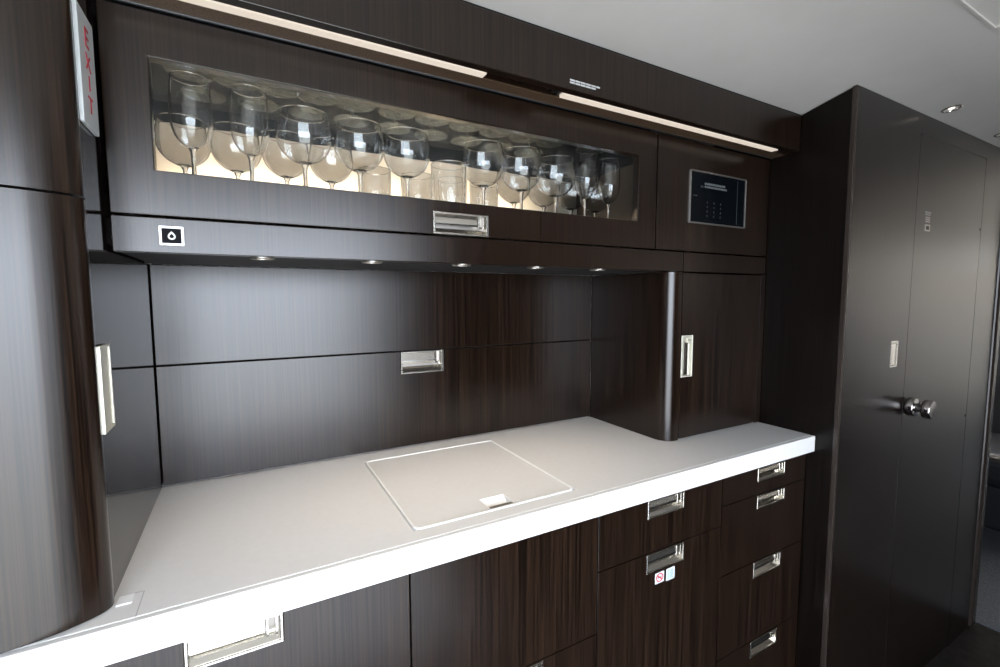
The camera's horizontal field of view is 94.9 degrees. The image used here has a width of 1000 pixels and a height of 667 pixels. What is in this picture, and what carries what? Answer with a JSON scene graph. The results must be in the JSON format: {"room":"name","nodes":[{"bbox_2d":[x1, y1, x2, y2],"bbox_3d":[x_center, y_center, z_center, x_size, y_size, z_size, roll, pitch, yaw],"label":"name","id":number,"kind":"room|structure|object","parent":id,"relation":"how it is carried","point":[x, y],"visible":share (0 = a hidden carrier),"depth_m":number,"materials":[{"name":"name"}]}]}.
{"room":"aircraft cabin","nodes":[
{"label":"aircraft cabin","id":0,"kind":"room"},
{"bbox_2d":[150,63,669,487],"bbox_3d":[2.533,0.173,2.757,10.600,1.800,0.050,-3,5,-29],"label":"wall","id":1,"kind":"structure","parent":0,"point":[598,152],"depth_m":1.17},
{"bbox_2d":[96,0,682,274],"bbox_3d":[-0.102,-0.384,1.011,1.138,0.478,0.300,-3,5,-29],"label":"display cabinet","id":2,"kind":"object","parent":1,"relation":"attached to","point":[210,216],"visible":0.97,"depth_m":0.79,"materials":[{"name":"brown wood"}]},
{"bbox_2d":[158,226,184,245],"bbox_3d":[-0.469,-0.139,0.656,0.029,0.027,0.004,-3,5,-29],"label":"switch","id":3,"kind":"object","parent":2,"relation":"attached to","point":[167,235],"depth_m":0.66,"materials":[{"name":"white plastic"}]},
{"bbox_2d":[154,113,210,173],"bbox_3d":[-0.535,-0.291,0.780,0.081,0.136,0.081,-3,5,-29],"label":"goblet","id":4,"kind":"object","parent":2,"relation":"in","point":[168,145],"visible":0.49,"depth_m":0.75,"materials":[{"name":"clear glass"}]},
{"bbox_2d":[162,65,215,82],"bbox_3d":[-0.492,-0.472,0.724,0.095,0.118,0.095,-3,5,-29],"label":"goblet","id":5,"kind":"object","parent":2,"relation":"on","point":[209,77],"visible":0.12,"depth_m":0.73,"materials":[{"name":"clear glass"}]},
{"bbox_2d":[167,70,212,173],"bbox_3d":[-0.477,-0.304,0.712,0.061,0.174,0.061,-3,5,-29],"label":"wine glass","id":6,"kind":"object","parent":2,"relation":"in","point":[190,108],"visible":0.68,"depth_m":0.69,"materials":[{"name":"clear glass"}]},
{"bbox_2d":[210,89,226,103],"bbox_3d":[-0.524,-0.479,0.806,0.095,0.118,0.095,-3,5,-29],"label":"goblet","id":7,"kind":"object","parent":2,"relation":"on","point":[217,97],"visible":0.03,"depth_m":0.82,"materials":[{"name":"clear glass"}]},
{"bbox_2d":[210,121,261,178],"bbox_3d":[-0.467,-0.294,0.818,0.081,0.136,0.081,-3,5,-29],"label":"goblet","id":8,"kind":"object","parent":2,"relation":"in","point":[225,152],"visible":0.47,"depth_m":0.78,"materials":[{"name":"clear glass"}]},
{"bbox_2d":[213,75,261,88],"bbox_3d":[-0.434,-0.475,0.756,0.095,0.118,0.095,-3,5,-29],"label":"goblet","id":9,"kind":"object","parent":2,"relation":"on","point":[227,82],"visible":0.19,"depth_m":0.76,"materials":[{"name":"clear glass"}]},
{"bbox_2d":[229,84,269,180],"bbox_3d":[-0.407,-0.307,0.750,0.060,0.172,0.060,-3,5,-29],"label":"wine glass","id":10,"kind":"object","parent":2,"relation":"in","point":[249,124],"visible":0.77,"depth_m":0.73,"materials":[{"name":"clear glass"}]},
{"bbox_2d":[249,257,274,259],"bbox_3d":[-0.386,-0.122,0.746,0.038,0.004,0.038,-3,5,-29],"label":"spotlight","id":11,"kind":"object","parent":2,"relation":"attached to","point":[251,258],"visible":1,"depth_m":0.73,"materials":[{"name":"silver metal"}]},
{"bbox_2d":[267,99,278,112],"bbox_3d":[-0.449,-0.482,0.847,0.095,0.118,0.095,-3,5,-29],"label":"goblet","id":12,"kind":"object","parent":2,"relation":"on","point":[272,106],"visible":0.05,"depth_m":0.86,"materials":[{"name":"clear glass"}]},
{"bbox_2d":[255,83,299,98],"bbox_3d":[-0.382,-0.477,0.785,0.095,0.118,0.095,-3,5,-29],"label":"goblet","id":13,"kind":"object","parent":2,"relation":"on","point":[272,91],"visible":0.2,"depth_m":0.80,"materials":[{"name":"clear glass"}]},
{"bbox_2d":[262,130,302,183],"bbox_3d":[-0.397,-0.297,0.856,0.081,0.136,0.081,-3,5,-29],"label":"goblet","id":14,"kind":"object","parent":2,"relation":"in","point":[277,162],"visible":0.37,"depth_m":0.83,"materials":[{"name":"clear glass"}]},
{"bbox_2d":[275,105,331,185],"bbox_3d":[-0.336,-0.299,0.790,0.089,0.151,0.089,-3,5,-29],"label":"goblet","id":15,"kind":"object","parent":2,"relation":"in","point":[302,133],"visible":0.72,"depth_m":0.76,"materials":[{"name":"clear glass"}]},
{"bbox_2d":[296,92,338,105],"bbox_3d":[-0.326,-0.480,0.816,0.095,0.118,0.095,-3,5,-29],"label":"goblet","id":16,"kind":"object","parent":2,"relation":"on","point":[309,98],"visible":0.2,"depth_m":0.83,"materials":[{"name":"clear glass"}]},
{"bbox_2d":[310,138,350,188],"bbox_3d":[-0.328,-0.300,0.895,0.081,0.136,0.081,-3,5,-29],"label":"goblet","id":17,"kind":"object","parent":2,"relation":"in","point":[330,170],"visible":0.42,"depth_m":0.87,"materials":[{"name":"clear glass"}]},
{"bbox_2d":[334,111,366,121],"bbox_3d":[-0.301,-0.489,0.929,0.095,0.118,0.095,-3,5,-29],"label":"goblet","id":18,"kind":"object","parent":2,"relation":"on","point":[351,115],"visible":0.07,"depth_m":0.91,"materials":[{"name":"clear glass"}]},
{"bbox_2d":[335,99,374,111],"bbox_3d":[-0.269,-0.483,0.848,0.095,0.118,0.095,-3,5,-29],"label":"goblet","id":19,"kind":"object","parent":2,"relation":"on","point":[346,105],"visible":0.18,"depth_m":0.86,"materials":[{"name":"clear glass"}]},
{"bbox_2d":[334,118,383,191],"bbox_3d":[-0.255,-0.302,0.835,0.088,0.148,0.088,-3,5,-29],"label":"goblet","id":20,"kind":"object","parent":2,"relation":"in","point":[358,142],"visible":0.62,"depth_m":0.80,"materials":[{"name":"clear glass"}]},
{"bbox_2d":[361,261,382,263],"bbox_3d":[-0.231,-0.129,0.831,0.038,0.004,0.038,-3,5,-29],"label":"spotlight","id":21,"kind":"object","parent":2,"relation":"attached to","point":[364,262],"visible":0.94,"depth_m":0.82,"materials":[{"name":"silver metal"}]},
{"bbox_2d":[357,166,390,194],"bbox_3d":[-0.255,-0.284,0.936,0.067,0.096,0.067,-3,5,-29],"label":"tumbler","id":22,"kind":"object","parent":2,"relation":"in","point":[378,180],"visible":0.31,"depth_m":0.91,"materials":[{"name":"clear glass"}]},
{"bbox_2d":[379,119,407,132],"bbox_3d":[-0.226,-0.493,0.970,0.095,0.118,0.095,-3,5,-29],"label":"goblet","id":23,"kind":"object","parent":2,"relation":"on","point":[385,125],"visible":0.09,"depth_m":0.95,"materials":[{"name":"clear glass"}]},
{"bbox_2d":[378,108,414,119],"bbox_3d":[-0.199,-0.486,0.886,0.095,0.118,0.095,-3,5,-29],"label":"goblet","id":24,"kind":"object","parent":2,"relation":"on","point":[391,114],"visible":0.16,"depth_m":0.90,"materials":[{"name":"clear glass"}]},
{"bbox_2d":[383,127,429,196],"bbox_3d":[-0.178,-0.305,0.878,0.088,0.148,0.088,-3,5,-29],"label":"goblet","id":25,"kind":"object","parent":2,"relation":"in","point":[406,149],"visible":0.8,"depth_m":0.84,"materials":[{"name":"clear glass"}]},
{"bbox_2d":[401,172,431,198],"bbox_3d":[-0.177,-0.288,0.979,0.067,0.096,0.067,-3,5,-29],"label":"tumbler","id":26,"kind":"object","parent":2,"relation":"in","point":[420,186],"visible":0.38,"depth_m":0.95,"materials":[{"name":"clear glass"}]},
{"bbox_2d":[415,115,449,125],"bbox_3d":[-0.135,-0.489,0.921,0.095,0.118,0.095,-3,5,-29],"label":"goblet","id":27,"kind":"object","parent":2,"relation":"on","point":[423,120],"visible":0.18,"depth_m":0.93,"materials":[{"name":"clear glass"}]},
{"bbox_2d":[422,126,447,140],"bbox_3d":[-0.152,-0.496,1.011,0.095,0.118,0.095,-3,5,-29],"label":"goblet","id":28,"kind":"object","parent":2,"relation":"on","point":[432,134],"visible":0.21,"depth_m":1.01,"materials":[{"name":"clear glass"}]},
{"bbox_2d":[431,160,465,202],"bbox_3d":[-0.103,-0.286,0.921,0.071,0.101,0.071,-3,5,-29],"label":"tumbler","id":29,"kind":"object","parent":2,"relation":"in","point":[448,177],"visible":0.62,"depth_m":0.89,"materials":[{"name":"clear glass"}]},
{"bbox_2d":[452,264,470,266],"bbox_3d":[-0.077,-0.136,0.916,0.038,0.004,0.038,-3,5,-29],"label":"spotlight","id":30,"kind":"object","parent":2,"relation":"attached to","point":[455,265],"visible":0.97,"depth_m":0.90,"materials":[{"name":"silver metal"}]},
{"bbox_2d":[449,122,481,131],"bbox_3d":[-0.071,-0.492,0.957,0.095,0.118,0.095,-3,5,-29],"label":"goblet","id":31,"kind":"object","parent":2,"relation":"on","point":[459,127],"visible":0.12,"depth_m":0.97,"materials":[{"name":"clear glass"}]},
{"bbox_2d":[451,132,480,146],"bbox_3d":[-0.078,-0.499,1.052,0.095,0.118,0.095,-3,5,-29],"label":"goblet","id":32,"kind":"object","parent":2,"relation":"on","point":[460,140],"visible":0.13,"depth_m":1.05,"materials":[{"name":"clear glass"}]},
{"bbox_2d":[462,140,504,204],"bbox_3d":[-0.035,-0.313,0.957,0.089,0.151,0.089,-3,5,-29],"label":"goblet","id":33,"kind":"object","parent":2,"relation":"in","point":[484,160],"visible":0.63,"depth_m":0.92,"materials":[{"name":"clear glass"}]},
{"bbox_2d":[469,183,498,205],"bbox_3d":[-0.036,-0.294,1.057,0.067,0.096,0.067,-3,5,-29],"label":"tumbler","id":34,"kind":"object","parent":2,"relation":"in","point":[491,193],"visible":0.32,"depth_m":1.03,"materials":[{"name":"clear glass"}]},
{"bbox_2d":[480,128,510,137],"bbox_3d":[-0.009,-0.495,0.991,0.095,0.118,0.095,-3,5,-29],"label":"goblet","id":35,"kind":"object","parent":2,"relation":"on","point":[490,133],"visible":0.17,"depth_m":1.00,"materials":[{"name":"clear glass"}]},
{"bbox_2d":[497,138,512,150],"bbox_3d":[-0.003,-0.503,1.093,0.095,0.118,0.095,-3,5,-29],"label":"goblet","id":36,"kind":"object","parent":2,"relation":"on","point":[505,145],"visible":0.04,"depth_m":1.09,"materials":[{"name":"clear glass"}]},
{"bbox_2d":[497,177,530,207],"bbox_3d":[0.033,-0.317,1.094,0.081,0.136,0.081,-3,5,-29],"label":"goblet","id":37,"kind":"object","parent":2,"relation":"in","point":[507,194],"visible":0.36,"depth_m":1.07,"materials":[{"name":"clear glass"}]},
{"bbox_2d":[502,146,541,208],"bbox_3d":[0.046,-0.318,1.002,0.090,0.152,0.090,-3,5,-29],"label":"goblet","id":38,"kind":"object","parent":2,"relation":"in","point":[522,172],"visible":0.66,"depth_m":0.96,"materials":[{"name":"clear glass"}]},
{"bbox_2d":[509,134,538,142],"bbox_3d":[0.055,-0.498,1.027,0.095,0.118,0.095,-3,5,-29],"label":"goblet","id":39,"kind":"object","parent":2,"relation":"on","point":[513,137],"visible":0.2,"depth_m":1.04,"materials":[{"name":"clear glass"}]},
{"bbox_2d":[527,267,543,268],"bbox_3d":[0.077,-0.143,1.002,0.038,0.004,0.038,-3,5,-29],"label":"spotlight","id":40,"kind":"object","parent":2,"relation":"attached to","point":[527,267],"visible":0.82,"depth_m":0.99,"materials":[{"name":"silver metal"}]},
{"bbox_2d":[528,183,554,210],"bbox_3d":[0.109,-0.321,1.136,0.081,0.136,0.081,-3,5,-29],"label":"goblet","id":41,"kind":"object","parent":2,"relation":"in","point":[536,195],"visible":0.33,"depth_m":1.11,"materials":[{"name":"clear glass"}]},
{"bbox_2d":[536,139,564,147],"bbox_3d":[0.118,-0.501,1.062,0.095,0.118,0.095,-3,5,-29],"label":"goblet","id":42,"kind":"object","parent":2,"relation":"on","point":[541,143],"visible":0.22,"depth_m":1.08,"materials":[{"name":"clear glass"}]},
{"bbox_2d":[538,155,575,212],"bbox_3d":[0.128,-0.319,1.047,0.088,0.148,0.088,-3,5,-29],"label":"goblet","id":43,"kind":"object","parent":2,"relation":"in","point":[558,176],"visible":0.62,"depth_m":1.01,"materials":[{"name":"clear glass"}]},
{"bbox_2d":[558,185,583,213],"bbox_3d":[0.183,-0.324,1.177,0.081,0.136,0.081,-3,5,-29],"label":"goblet","id":44,"kind":"object","parent":2,"relation":"in","point":[571,201],"visible":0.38,"depth_m":1.15,"materials":[{"name":"clear glass"}]},
{"bbox_2d":[574,147,597,215],"bbox_3d":[0.202,-0.340,1.086,0.063,0.183,0.063,-3,5,-29],"label":"glass","id":45,"kind":"object","parent":2,"relation":"in","point":[585,159],"visible":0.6,"depth_m":1.06,"materials":[{"name":"clear glass"}]},
{"bbox_2d":[582,180,606,216],"bbox_3d":[0.252,-0.327,1.215,0.081,0.136,0.081,-3,5,-29],"label":"goblet","id":46,"kind":"object","parent":2,"relation":"in","point":[595,204],"visible":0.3,"depth_m":1.19,"materials":[{"name":"clear glass"}]},
{"bbox_2d":[590,269,605,270],"bbox_3d":[0.232,-0.150,1.087,0.038,0.004,0.038,-3,5,-29],"label":"spotlight","id":47,"kind":"object","parent":2,"relation":"attached to","point":[590,269],"visible":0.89,"depth_m":1.08,"materials":[{"name":"silver metal"}]},
{"bbox_2d":[598,158,619,217],"bbox_3d":[0.266,-0.336,1.123,0.058,0.169,0.058,-3,5,-29],"label":"glass","id":48,"kind":"object","parent":2,"relation":"in","point":[609,168],"visible":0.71,"depth_m":1.10,"materials":[{"name":"clear glass"}]},
{"bbox_2d":[595,134,769,274],"bbox_3d":[0.508,-0.337,1.352,0.452,0.326,0.301,-3,5,-29],"label":"upper cabinet","id":49,"kind":"object","parent":1,"relation":"attached to","point":[712,202],"visible":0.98,"depth_m":1.21,"materials":[{"name":"brown wood"}]},
{"bbox_2d":[465,0,999,147],"bbox_3d":[3.036,-0.659,1.778,10.600,0.145,2.130,-3,5,-29],"label":"ceiling","id":50,"kind":"structure","parent":0,"point":[928,57],"depth_m":0.95,"materials":[{"name":"white paint"}]},
{"bbox_2d":[116,0,800,158],"bbox_3d":[0.144,-0.516,0.922,1.496,0.099,0.078,-3,5,-29],"label":"trim","id":51,"kind":"structure","parent":50,"relation":"attached to","point":[519,58],"depth_m":0.83,"materials":[{"name":"brown wood"}]},
{"bbox_2d":[179,0,486,77],"bbox_3d":[-0.262,-0.458,0.688,0.536,0.020,0.018,-3,5,-29],"label":"strip light","id":52,"kind":"object","parent":51,"relation":"attached to","point":[215,5],"visible":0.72,"depth_m":0.69,"materials":[{"name":"frosted white plastic diffuser"}]},
{"bbox_2d":[545,88,561,94],"bbox_3d":[0.104,-0.476,0.890,0.032,0.015,0.016,-3,5,-29],"label":"block","id":53,"kind":"object","parent":51,"relation":"attached to","point":[553,91],"visible":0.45,"depth_m":0.89,"materials":[{"name":"black"}]},
{"bbox_2d":[570,79,599,89],"bbox_3d":[0.166,-0.482,0.892,0.074,0.008,0.001,-3,5,-29],"label":"placard","id":54,"kind":"object","parent":51,"relation":"attached to","point":[570,79],"visible":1,"depth_m":0.89,"materials":[{"name":"grey plastic"}]},
{"bbox_2d":[559,93,777,151],"bbox_3d":[0.433,-0.490,1.072,0.713,0.020,0.018,-3,5,-29],"label":"recessed light","id":55,"kind":"object","parent":51,"relation":"attached to","point":[562,95],"visible":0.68,"depth_m":1.03,"materials":[{"name":"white glowing warm-white translucent plastic diffuser"}]},
{"bbox_2d":[941,104,962,112],"bbox_3d":[1.275,-0.635,1.297,0.045,0.010,0.045,-3,6,-35],"label":"recessed light","id":56,"kind":"object","parent":50,"relation":"in","point":[960,105],"visible":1,"depth_m":1.30,"materials":[{"name":"silver metal"}]},
{"bbox_2d":[957,0,999,28],"bbox_3d":[0.784,-0.585,0.492,0.812,0.005,0.562,-3,5,-29],"label":"trim","id":57,"kind":"structure","parent":50,"relation":"attached to","point":[962,2],"depth_m":0.89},
{"bbox_2d":[924,622,999,666],"bbox_3d":[0.273,1.292,0.383,4.260,0.040,2.110,-3,5,-29],"label":"floor","id":58,"kind":"structure","parent":0,"point":[978,645],"depth_m":1.68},
{"bbox_2d":[104,574,410,666],"bbox_3d":[-0.651,0.809,0.719,0.929,0.872,0.432,-3,5,-29],"label":"base cabinet","id":59,"kind":"object","parent":58,"relation":"on","point":[369,626],"visible":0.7,"depth_m":0.66,"materials":[{"name":"black wood"}]},
{"bbox_2d":[0,417,814,666],"bbox_3d":[-0.153,0.325,0.950,2.061,0.045,0.454,-3,5,-29],"label":"countertop","id":60,"kind":"structure","parent":59,"relation":"on","point":[214,555],"depth_m":0.77,"materials":[{"name":"grey stone"}]},
{"bbox_2d":[0,0,162,653],"bbox_3d":[-0.796,-0.099,0.570,0.525,0.865,0.472,-3,5,-29],"label":"tall cabinet","id":61,"kind":"object","parent":60,"relation":"on","point":[81,475],"visible":1,"depth_m":0.51,"materials":[{"name":"brown wood"}]},
{"bbox_2d":[71,0,98,136],"bbox_3d":[-0.500,-0.316,0.555,0.005,0.134,0.064,-3,5,-29],"label":"exit sign","id":62,"kind":"object","parent":61,"relation":"attached to","point":[82,29],"visible":1,"depth_m":0.54,"materials":[{"name":"grey plastic"}]},
{"bbox_2d":[149,265,590,484],"bbox_3d":[-0.208,0.063,1.172,1.111,0.439,0.024,-3,5,-29],"label":"backsplash panel","id":63,"kind":"object","parent":60,"relation":"on","point":[258,368],"visible":1,"depth_m":1.08,"materials":[{"name":"brown wood"}]},
{"bbox_2d":[366,440,572,531],"bbox_3d":[-0.082,0.307,0.982,0.328,0.015,0.357,-3,5,-29],"label":"lid","id":64,"kind":"object","parent":60,"relation":"in","point":[430,488],"visible":0.83,"depth_m":0.94,"materials":[{"name":"white plastic"}]},
{"bbox_2d":[590,272,765,440],"bbox_3d":[0.533,0.045,1.398,0.403,0.439,0.300,-3,5,-29],"label":"cabinet","id":65,"kind":"object","parent":60,"relation":"on","point":[675,356],"visible":1,"depth_m":1.27,"materials":[{"name":"brown wood"}]},
{"bbox_2d":[409,517,597,666],"bbox_3d":[-0.077,0.782,1.037,0.385,0.872,0.432,-3,5,-29],"label":"base cabinet","id":66,"kind":"object","parent":58,"relation":"on","point":[531,601],"visible":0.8,"depth_m":0.82,"materials":[{"name":"black wood"}]},
{"bbox_2d":[595,479,721,666],"bbox_3d":[0.260,0.766,1.223,0.384,0.872,0.432,-3,5,-29],"label":"base cabinet","id":67,"kind":"object","parent":58,"relation":"on","point":[641,622],"visible":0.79,"depth_m":1.01,"materials":[{"name":"black wood"}]},
{"bbox_2d":[655,571,663,583],"bbox_3d":[0.351,0.536,1.009,0.028,0.024,0.001,-3,5,-29],"label":"sticker","id":68,"kind":"object","parent":67,"relation":"attached to","point":[659,577],"visible":1,"depth_m":1.01,"materials":[{"name":"white paper"}]},
{"bbox_2d":[666,566,674,580],"bbox_3d":[0.380,0.536,1.025,0.027,0.028,0.001,-3,5,-29],"label":"instruction sticker","id":69,"kind":"object","parent":67,"relation":"attached to","point":[670,572],"visible":1,"depth_m":1.02,"materials":[{"name":"paper"}]},
{"bbox_2d":[667,568,673,578],"bbox_3d":[0.380,0.536,1.025,0.020,0.021,0.001,-3,5,-29],"label":"print","id":70,"kind":"object","parent":69,"relation":"attached to","point":[670,571],"depth_m":1.03,"materials":[{"name":"blue"}]},
{"bbox_2d":[715,454,805,666],"bbox_3d":[0.585,0.751,1.403,0.360,0.872,0.432,-3,5,-29],"label":"drawer unit","id":71,"kind":"object","parent":58,"relation":"on","point":[760,526],"visible":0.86,"depth_m":1.20,"materials":[{"name":"black wood"}]},
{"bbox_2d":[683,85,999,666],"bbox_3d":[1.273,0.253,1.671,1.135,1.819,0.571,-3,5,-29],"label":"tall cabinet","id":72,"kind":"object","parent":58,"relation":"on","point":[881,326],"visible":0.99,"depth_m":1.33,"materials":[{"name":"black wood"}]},
{"bbox_2d":[925,211,930,222],"bbox_3d":[1.279,-0.348,1.373,0.040,0.031,0.001,-3,5,-29],"label":"print","id":73,"kind":"object","parent":72,"relation":"on","point":[927,213],"depth_m":1.37,"materials":[{"name":"grey"}]},
{"bbox_2d":[975,527,999,631],"bbox_3d":[4.907,1.073,2.945,6.340,0.046,2.110,-3,5,-29],"label":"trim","id":74,"kind":"structure","parent":58,"relation":"on","point":[988,599],"depth_m":2.07,"materials":[{"name":"blue carpet"}]},
{"bbox_2d":[983,338,999,531],"bbox_3d":[2.853,0.468,2.505,0.891,1.052,0.580,-3,5,-29],"label":"seat","id":75,"kind":"object","parent":74,"relation":"on","point":[992,505],"visible":0.02,"depth_m":2.35,"materials":[{"name":"black leather"}]},
{"bbox_2d":[987,432,999,487],"bbox_3d":[2.733,0.678,2.490,0.650,0.165,0.520,-3,5,-29],"label":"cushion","id":76,"kind":"object","parent":75,"relation":"on","point":[993,481],"depth_m":2.31,"materials":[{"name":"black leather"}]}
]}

